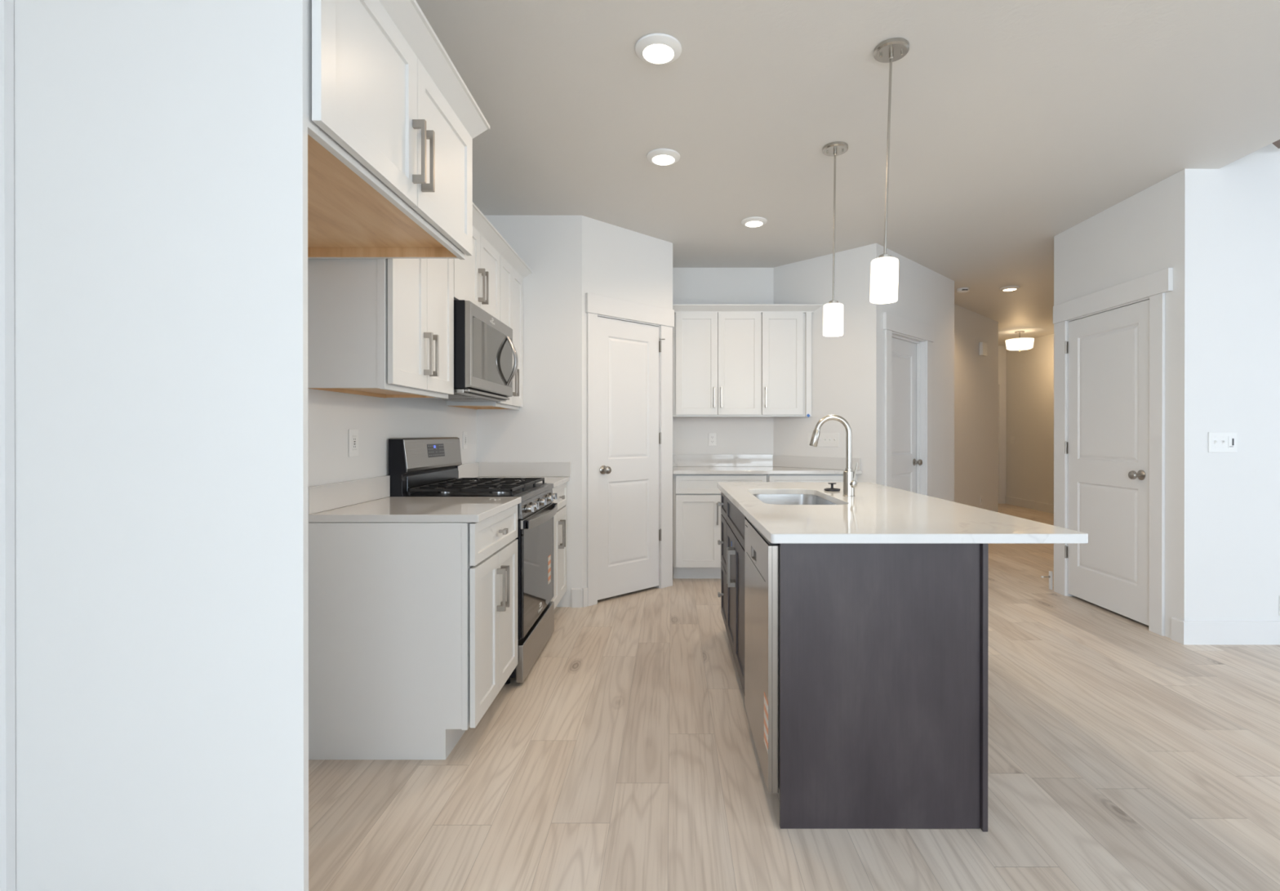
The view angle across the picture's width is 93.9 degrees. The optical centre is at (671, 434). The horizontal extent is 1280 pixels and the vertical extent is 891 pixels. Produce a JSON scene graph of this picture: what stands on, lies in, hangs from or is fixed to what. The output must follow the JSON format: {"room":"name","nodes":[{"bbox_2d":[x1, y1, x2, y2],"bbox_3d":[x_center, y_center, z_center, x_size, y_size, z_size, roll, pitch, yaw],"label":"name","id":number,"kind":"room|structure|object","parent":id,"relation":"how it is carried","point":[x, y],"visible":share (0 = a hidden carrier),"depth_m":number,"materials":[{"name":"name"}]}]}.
{"room":"kitchen","nodes":[
{"label":"kitchen","id":0,"kind":"room"},
{"bbox_2d":[307,388,476,486],"bbox_3d":[-1.427,-0.156,-0.925,0.120,2.745,13.750,0,0,0],"label":"wall","id":1,"kind":"structure","parent":0,"point":[331,414],"depth_m":2.68,"materials":[{"name":"white paint"}]},
{"bbox_2d":[0,0,15,890],"bbox_3d":[-1.361,0.012,1.222,0.012,2.400,0.018,0,0,0],"label":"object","id":2,"kind":"structure","parent":1,"relation":"attached to","point":[7,554],"depth_m":1.22,"materials":[{"name":"white paint"}]},
{"bbox_2d":[308,475,390,514],"bbox_3d":[-1.357,0.244,2.538,0.019,0.101,0.637,0,0,0],"label":"backsplash","id":3,"kind":"structure","parent":1,"relation":"attached to","point":[323,497],"depth_m":2.47,"materials":[{"name":"stone"}]},
{"bbox_2d":[348,429,358,456],"bbox_3d":[-1.363,0.034,2.560,0.008,0.117,0.072,0,0,0],"label":"wall outlet","id":4,"kind":"object","parent":1,"relation":"attached to","point":[353,433],"visible":1,"depth_m":2.55,"materials":[{"name":"white plastic"}]},
{"bbox_2d":[352,435,356,450],"bbox_3d":[-1.360,0.034,2.560,0.002,0.067,0.033,0,0,0],"label":"receptacle","id":5,"kind":"object","parent":4,"relation":"attached to","point":[354,437],"depth_m":2.56,"materials":[{"name":"white plastic"}]},
{"bbox_2d":[307,258,453,398],"bbox_3d":[-1.170,-0.656,2.534,0.392,0.968,0.633,0,0,0],"label":"upper cabinet","id":6,"kind":"object","parent":1,"relation":"attached to","point":[377,327],"visible":0.64,"depth_m":2.22,"materials":[{"name":"white wood"}]},
{"bbox_2d":[307,0,489,259],"bbox_3d":[-1.018,-0.893,1.726,0.696,0.492,0.956,0,0,0],"label":"upper cabinet","id":7,"kind":"object","parent":1,"relation":"attached to","point":[393,123],"visible":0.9,"depth_m":1.67,"materials":[{"name":"white wood"}]},
{"bbox_2d":[462,431,466,448],"bbox_3d":[-1.363,0.035,3.940,0.008,0.117,0.072,0,0,0],"label":"wall outlet","id":8,"kind":"object","parent":1,"relation":"attached to","point":[464,433],"visible":1,"depth_m":3.93,"materials":[{"name":"white plastic"}]},
{"bbox_2d":[453,202,511,319],"bbox_3d":[-1.170,-0.894,3.234,0.392,0.496,0.768,0,0,0],"label":"upper cabinet","id":9,"kind":"object","parent":1,"relation":"attached to","point":[476,277],"visible":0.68,"depth_m":3.22,"materials":[{"name":"white wood"}]},
{"bbox_2d":[430,299,518,401],"bbox_3d":[-1.131,-0.423,3.238,0.469,0.449,0.757,0,0,0],"label":"microwave","id":10,"kind":"object","parent":9,"relation":"attached to","point":[484,348],"visible":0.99,"depth_m":3.07,"materials":[{"name":"silver metal"}]},
{"bbox_2d":[446,247,532,409],"bbox_3d":[-1.170,-0.659,3.901,0.392,0.968,0.564,0,0,0],"label":"upper cabinet","id":11,"kind":"object","parent":1,"relation":"attached to","point":[513,269],"visible":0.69,"depth_m":3.93,"materials":[{"name":"white wood"}]},
{"bbox_2d":[476,215,582,606],"bbox_3d":[-0.998,-0.166,4.252,0.739,2.745,0.135,0,0,0],"label":"wall","id":12,"kind":"structure","parent":0,"point":[548,427],"depth_m":4.18,"materials":[{"name":"white paint"}]},
{"bbox_2d":[457,462,570,478],"bbox_3d":[-1.036,0.241,3.904,0.661,0.101,0.562,0,0,0],"label":"backsplash","id":13,"kind":"structure","parent":12,"relation":"attached to","point":[474,469],"depth_m":4.17,"materials":[{"name":"stone"}]},
{"bbox_2d":[571,586,587,607],"bbox_3d":[-0.645,1.140,4.194,0.110,0.133,0.041,0,0,0],"label":"baseboard","id":14,"kind":"structure","parent":12,"relation":"attached to","point":[575,592],"depth_m":4.17,"materials":[{"name":"white paint"}]},
{"bbox_2d":[582,215,672,587],"bbox_3d":[-0.351,-0.167,4.533,0.882,2.745,0.120,0,0,-44],"label":"wall","id":15,"kind":"structure","parent":0,"point":[618,262],"depth_m":4.40,"materials":[{"name":"white paint"}]},
{"bbox_2d":[585,292,674,605],"bbox_3d":[-0.319,0.103,4.514,0.845,2.204,0.192,0,0,-44],"label":"door","id":16,"kind":"structure","parent":15,"relation":"in","point":[629,344],"depth_m":4.48,"materials":[{"name":"white paint"}]},
{"bbox_2d":[672,267,773,565],"bbox_3d":[0.474,-0.169,5.560,0.928,2.745,0.120,0,0,0],"label":"wall","id":17,"kind":"structure","parent":0,"point":[734,434],"depth_m":5.50,"materials":[{"name":"white paint"}]},
{"bbox_2d":[708,432,715,445],"bbox_3d":[0.376,0.041,5.496,0.072,0.116,0.008,0,0,0],"label":"wall outlet","id":18,"kind":"object","parent":17,"relation":"attached to","point":[712,436],"visible":1,"depth_m":5.49,"materials":[{"name":"white plastic"}]},
{"bbox_2d":[672,453,773,466],"bbox_3d":[0.470,0.233,5.490,0.919,0.111,0.019,0,0,0],"label":"backsplash","id":19,"kind":"structure","parent":17,"relation":"attached to","point":[678,460],"depth_m":5.48,"materials":[{"name":"stone"}]},
{"bbox_2d":[672,303,822,416],"bbox_3d":[0.658,-0.643,5.313,1.290,0.963,0.369,0,0,0],"label":"upper cabinet","id":20,"kind":"object","parent":17,"relation":"attached to","point":[729,359],"visible":1,"depth_m":5.20,"materials":[{"name":"white wood"}]},
{"bbox_2d":[308,503,1279,890],"bbox_3d":[3.600,1.236,1.703,10.800,0.050,19.000,0,0,0],"label":"floor","id":21,"kind":"structure","parent":0,"point":[1123,755],"depth_m":2.12,"materials":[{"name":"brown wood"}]},
{"bbox_2d":[13,0,308,890],"bbox_3d":[-1.064,0.057,1.242,0.606,2.310,0.018,0,0,0],"label":"end panel","id":22,"kind":"object","parent":21,"relation":"on","point":[161,146],"visible":1,"depth_m":1.23,"materials":[{"name":"white wood"}]},
{"bbox_2d":[308,504,517,759],"bbox_3d":[-1.032,0.768,2.538,0.667,0.883,0.633,0,0,0],"label":"base cabinet","id":23,"kind":"object","parent":21,"relation":"on","point":[413,626],"visible":0.91,"depth_m":2.23,"materials":[{"name":"white wood"}]},
{"bbox_2d":[308,475,521,522],"bbox_3d":[-1.042,0.259,2.538,0.648,0.131,0.637,0,0,0],"label":"countertop","id":24,"kind":"structure","parent":23,"relation":"on","point":[369,500],"depth_m":2.41,"materials":[{"name":"stone"}]},
{"bbox_2d":[388,436,557,684],"bbox_3d":[-1.005,0.611,3.240,0.700,1.195,0.760,0,0,0],"label":"gas range","id":25,"kind":"object","parent":21,"relation":"on","point":[418,466],"visible":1,"depth_m":3.08,"materials":[{"name":"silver metal"}]},
{"bbox_2d":[404,482,546,496],"bbox_3d":[-1.018,0.293,3.240,0.525,0.044,0.760,0,0,0],"label":"cooktop","id":26,"kind":"object","parent":25,"relation":"in","point":[427,489],"depth_m":2.99,"materials":[{"name":"black metal"}]},
{"bbox_2d":[551,482,566,608],"bbox_3d":[-1.032,0.765,3.905,0.667,0.883,0.561,0,0,0],"label":"base cabinet","id":27,"kind":"object","parent":21,"relation":"on","point":[560,517],"visible":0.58,"depth_m":3.91,"materials":[{"name":"white wood"}]},
{"bbox_2d":[457,462,570,488],"bbox_3d":[-1.036,0.256,3.904,0.661,0.131,0.562,0,0,0],"label":"countertop","id":28,"kind":"structure","parent":27,"relation":"on","point":[557,473],"depth_m":4.17,"materials":[{"name":"stone"}]},
{"bbox_2d":[673,474,767,577],"bbox_3d":[0.401,0.763,5.187,0.776,0.883,0.628,0,0,0],"label":"base cabinet","id":29,"kind":"object","parent":21,"relation":"on","point":[697,513],"visible":0.5,"depth_m":4.92,"materials":[{"name":"white wood"}]},
{"bbox_2d":[672,453,862,474],"bbox_3d":[0.783,0.249,5.186,1.544,0.141,0.627,0,0,0],"label":"countertop","id":30,"kind":"structure","parent":29,"relation":"on","point":[682,464],"depth_m":5.29,"materials":[{"name":"stone"}]},
{"bbox_2d":[717,491,727,629],"bbox_3d":[0.609,0.766,3.501,0.673,0.883,0.383,0,0,0],"label":"base cabinet","id":31,"kind":"object","parent":21,"relation":"on","point":[722,504],"visible":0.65,"depth_m":3.55,"materials":[{"name":"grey wood"}]},
{"bbox_2d":[726,497,746,693],"bbox_3d":[0.608,0.767,2.896,0.675,0.883,0.826,0,0,0],"label":"base cabinet","id":32,"kind":"object","parent":21,"relation":"on","point":[735,517],"visible":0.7,"depth_m":2.86,"materials":[{"name":"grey wood"}]},
{"bbox_2d":[716,481,1088,543],"bbox_3d":[0.769,0.309,2.753,0.976,0.030,1.920,0,0,0],"label":"countertop","id":33,"kind":"structure","parent":32,"relation":"on","point":[877,513],"depth_m":2.07,"materials":[{"name":"stone"}]},
{"bbox_2d":[752,493,836,504],"bbox_3d":[0.587,0.429,2.896,0.394,0.208,0.770,0,0,0],"label":"sink","id":34,"kind":"object","parent":33,"relation":"in","point":[775,499],"visible":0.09,"depth_m":3.26,"materials":[{"name":"silver metal"}]},
{"bbox_2d":[823,482,839,491],"bbox_3d":[0.849,0.273,3.156,0.083,0.041,0.083,0,0,0],"label":"stopper","id":35,"kind":"object","parent":33,"relation":"on","point":[832,488],"visible":1,"depth_m":3.13,"materials":[{"name":"metal"}]},
{"bbox_2d":[808,414,857,496],"bbox_3d":[0.779,0.098,2.880,0.226,0.393,0.068,0,0,0],"label":"kitchen faucet","id":36,"kind":"object","parent":33,"relation":"on","point":[850,483],"visible":1,"depth_m":2.87,"materials":[{"name":"grey metal"}]},
{"bbox_2d":[842,471,854,496],"bbox_3d":[0.857,0.234,2.885,0.057,0.120,0.057,0,0,0],"label":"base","id":37,"kind":"object","parent":36,"relation":"attached to","point":[848,476],"depth_m":2.86,"materials":[{"name":"silver metal"}]},
{"bbox_2d":[744,517,779,792],"bbox_3d":[0.602,0.768,2.162,0.601,0.874,0.599,0,0,0],"label":"dishwasher","id":38,"kind":"object","parent":21,"relation":"on","point":[762,557],"visible":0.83,"depth_m":1.98,"materials":[{"name":"silver metal"}]},
{"bbox_2d":[767,474,856,481],"bbox_3d":[1.160,0.763,5.184,0.736,0.883,0.623,0,0,0],"label":"base cabinet","id":39,"kind":"object","parent":21,"relation":"on","point":[771,477],"visible":0.12,"depth_m":4.91,"materials":[{"name":"white wood"}]},
{"bbox_2d":[779,543,980,828],"bbox_3d":[0.642,0.769,1.845,0.614,0.884,0.019,0,0,0],"label":"island end panel","id":40,"kind":"object","parent":21,"relation":"on","point":[880,643],"visible":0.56,"depth_m":1.84,"materials":[{"name":"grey wood"}]},
{"bbox_2d":[979,543,988,831],"bbox_3d":[0.958,0.767,2.757,0.016,0.884,1.873,0,0,0],"label":"panel","id":41,"kind":"object","parent":21,"relation":"on","point":[984,547],"visible":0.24,"depth_m":1.82,"materials":[{"name":"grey wood"}]},
{"bbox_2d":[773,246,862,481],"bbox_3d":[1.291,-0.169,5.231,0.879,2.745,0.120,0,0,45],"label":"wall","id":42,"kind":"structure","parent":0,"point":[836,361],"depth_m":5.09,"materials":[{"name":"white paint"}]},
{"bbox_2d":[773,455,861,470],"bbox_3d":[1.238,0.239,5.185,0.868,0.101,0.019,0,0,45],"label":"backsplash","id":43,"kind":"structure","parent":42,"relation":"attached to","point":[815,462],"depth_m":5.17,"materials":[{"name":"stone"}]},
{"bbox_2d":[807,432,839,446],"bbox_3d":[1.304,0.042,5.122,0.300,0.114,0.018,0,0,45],"label":"switch plate","id":44,"kind":"object","parent":42,"relation":"attached to","point":[825,439],"visible":0.76,"depth_m":5.08,"materials":[{"name":"white plastic"}]},
{"bbox_2d":[415,0,1279,346],"bbox_3d":[3.600,-1.659,1.696,10.800,0.250,19.000,0,0,0],"label":"ceiling","id":45,"kind":"structure","parent":0,"point":[1015,124],"depth_m":2.89,"materials":[{"name":"white paint"}]},
{"bbox_2d":[635,33,681,64],"bbox_3d":[-0.052,-1.523,2.372,0.186,0.022,0.186,0,0,0],"label":"recessed light","id":46,"kind":"object","parent":45,"relation":"in","point":[652,48],"visible":1,"depth_m":2.34,"materials":[{"name":"white plastic"}]},
{"bbox_2d":[646,148,679,165],"bbox_3d":[-0.045,-1.525,3.292,0.186,0.022,0.186,0,0,0],"label":"recessed light","id":47,"kind":"object","parent":45,"relation":"in","point":[661,157],"visible":1,"depth_m":3.26,"materials":[{"name":"white plastic"}]},
{"bbox_2d":[741,216,767,226],"bbox_3d":[0.594,-1.527,4.297,0.186,0.022,0.186,0,0,0],"label":"recessed light","id":48,"kind":"object","parent":45,"relation":"in","point":[753,221],"visible":1,"depth_m":4.26,"materials":[{"name":"white plastic"}]},
{"bbox_2d":[822,141,848,336],"bbox_3d":[0.875,-1.035,3.192,0.134,1.002,0.134,0,0,0],"label":"pendant light","id":49,"kind":"object","parent":45,"relation":"hanging from","point":[833,312],"visible":1,"depth_m":3.16,"materials":[{"name":"white glass"}]},
{"bbox_2d":[869,37,909,303],"bbox_3d":[0.866,-1.033,2.373,0.149,1.002,0.134,0,0,0],"label":"pendant light","id":50,"kind":"object","parent":45,"relation":"hanging from","point":[884,273],"visible":1,"depth_m":2.35,"materials":[{"name":"white glass"}]},
{"bbox_2d":[956,287,969,293],"bbox_3d":[3.075,-1.522,6.297,0.124,0.040,0.124,0,0,0],"label":"smoke detector","id":51,"kind":"object","parent":45,"relation":"attached to","point":[962,290],"visible":1,"depth_m":6.26,"materials":[{"name":"white plastic"}]},
{"bbox_2d":[1000,285,1020,291],"bbox_3d":[3.545,-1.531,6.257,0.186,0.022,0.186,0,0,0],"label":"recessed light","id":52,"kind":"object","parent":45,"relation":"in","point":[1008,288],"visible":1,"depth_m":6.21,"materials":[{"name":"white plastic"}]},
{"bbox_2d":[1004,330,1034,351],"bbox_3d":[5.200,-1.398,8.917,0.376,0.299,0.376,0,0,0],"label":"flush light","id":53,"kind":"object","parent":45,"relation":"attached to","point":[1019,344],"visible":1,"depth_m":8.80,"materials":[{"name":"white glass"}]},
{"bbox_2d":[862,243,954,502],"bbox_3d":[2.197,-0.169,5.431,1.684,2.745,0.120,0,0,-45],"label":"wall","id":54,"kind":"structure","parent":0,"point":[926,296],"depth_m":5.26,"materials":[{"name":"white paint"}]},
{"bbox_2d":[883,311,933,496],"bbox_3d":[2.041,0.102,5.256,0.985,2.204,0.148,0,0,-45],"label":"door","id":55,"kind":"structure","parent":54,"relation":"attached to","point":[908,343],"depth_m":5.38,"materials":[{"name":"white paint"}]},
{"bbox_2d":[954,303,998,511],"bbox_3d":[3.472,-0.173,7.257,2.700,2.745,0.120,0,0,-45],"label":"wall","id":56,"kind":"structure","parent":0,"point":[975,375],"depth_m":7.55,"materials":[{"name":"white paint"}]},
{"bbox_2d":[979,495,982,504],"bbox_3d":[3.983,0.839,7.679,0.072,0.117,0.008,0,0,-45],"label":"wall outlet","id":57,"kind":"object","parent":56,"relation":"attached to","point":[980,496],"visible":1,"depth_m":7.66,"materials":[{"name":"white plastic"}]},
{"bbox_2d":[978,342,986,355],"bbox_3d":[3.998,-1.101,7.660,0.170,0.170,0.049,0,0,-45],"label":"door chime","id":58,"kind":"object","parent":56,"relation":"attached to","point":[982,345],"visible":1,"depth_m":7.61,"materials":[{"name":"white plastic"}]},
{"bbox_2d":[998,346,1006,503],"bbox_3d":[4.475,-0.179,10.460,2.950,2.745,0.120,0,0,0],"label":"wall","id":59,"kind":"structure","parent":0,"point":[1002,349],"depth_m":10.40,"materials":[{"name":"white paint"}]},
{"bbox_2d":[998,376,1005,503],"bbox_3d":[5.700,0.088,10.386,0.200,2.210,0.028,0,0,0],"label":"trim","id":60,"kind":"structure","parent":59,"relation":"attached to","point":[1002,380],"depth_m":10.38,"materials":[{"name":"white paint"}]},
{"bbox_2d":[1005,333,1053,504],"bbox_3d":[5.890,-0.176,8.870,0.120,2.745,3.300,0,0,0],"label":"wall","id":61,"kind":"structure","parent":0,"point":[1029,464],"depth_m":9.65,"materials":[{"name":"white paint"}]},
{"bbox_2d":[1010,436,1014,443],"bbox_3d":[5.821,0.084,10.200,0.018,0.117,0.118,0,0,0],"label":"switch plate","id":62,"kind":"object","parent":61,"relation":"attached to","point":[1012,438],"visible":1,"depth_m":10.19,"materials":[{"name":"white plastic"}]},
{"bbox_2d":[1004,495,1053,513],"bbox_3d":[5.823,1.130,8.952,0.014,0.133,2.900,0,0,0],"label":"baseboard","id":63,"kind":"structure","parent":61,"relation":"attached to","point":[1037,505],"depth_m":9.68,"materials":[{"name":"white paint"}]},
{"bbox_2d":[1053,177,1167,635],"bbox_3d":[3.025,-0.166,4.100,0.120,2.745,1.060,0,0,0],"label":"wall","id":64,"kind":"structure","parent":0,"point":[1126,241],"depth_m":3.94,"materials":[{"name":"white paint"}]},
{"bbox_2d":[1040,570,1053,589],"bbox_3d":[2.930,1.134,4.662,0.082,0.143,0.024,0,0,0],"label":"door stop","id":65,"kind":"object","parent":64,"relation":"attached to","point":[1051,572],"visible":1,"depth_m":4.65,"materials":[{"name":"white paint"}]},
{"bbox_2d":[1053,267,1173,635],"bbox_3d":[2.989,0.108,4.065,0.192,2.197,1.070,0,0,0],"label":"door","id":66,"kind":"structure","parent":64,"relation":"in","point":[1109,342],"depth_m":3.99,"materials":[{"name":"white paint"}]},
{"bbox_2d":[1166,143,1279,637],"bbox_3d":[5.782,-1.092,3.508,5.635,4.600,0.120,0,0,0],"label":"wall","id":67,"kind":"structure","parent":0,"point":[1224,223],"depth_m":3.45,"materials":[{"name":"white paint"}]},
{"bbox_2d":[1170,616,1182,643],"bbox_3d":[2.958,1.141,3.490,0.014,0.133,0.074,0,0,0],"label":"baseboard","id":68,"kind":"structure","parent":67,"relation":"attached to","point":[1175,623],"depth_m":3.49,"materials":[{"name":"white paint"}]},
{"bbox_2d":[1208,431,1237,452],"bbox_3d":[3.183,0.042,3.441,0.165,0.117,0.018,0,0,0],"label":"switch plate","id":69,"kind":"object","parent":67,"relation":"attached to","point":[1218,442],"visible":1,"depth_m":3.44,"materials":[{"name":"white plastic"}]},
{"bbox_2d":[1182,620,1279,644],"bbox_3d":[5.701,1.141,3.445,5.500,0.133,0.014,0,0,0],"label":"baseboard","id":70,"kind":"structure","parent":67,"relation":"attached to","point":[1193,632],"depth_m":3.44,"materials":[{"name":"white paint"}]},
{"bbox_3d":[6.081,-3.456,-2.107,5.838,0.150,11.400,0,0,0],"label":"ceiling","id":71,"kind":"structure","parent":0,"visible":0},
{"bbox_2d":[1271,139,1279,148],"bbox_3d":[3.808,-2.473,2.798,1.018,1.825,1.151,0,0,0],"label":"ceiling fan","id":72,"kind":"object","parent":71,"relation":"hanging from","point":[1277,144],"visible":0.55,"depth_m":3.32,"materials":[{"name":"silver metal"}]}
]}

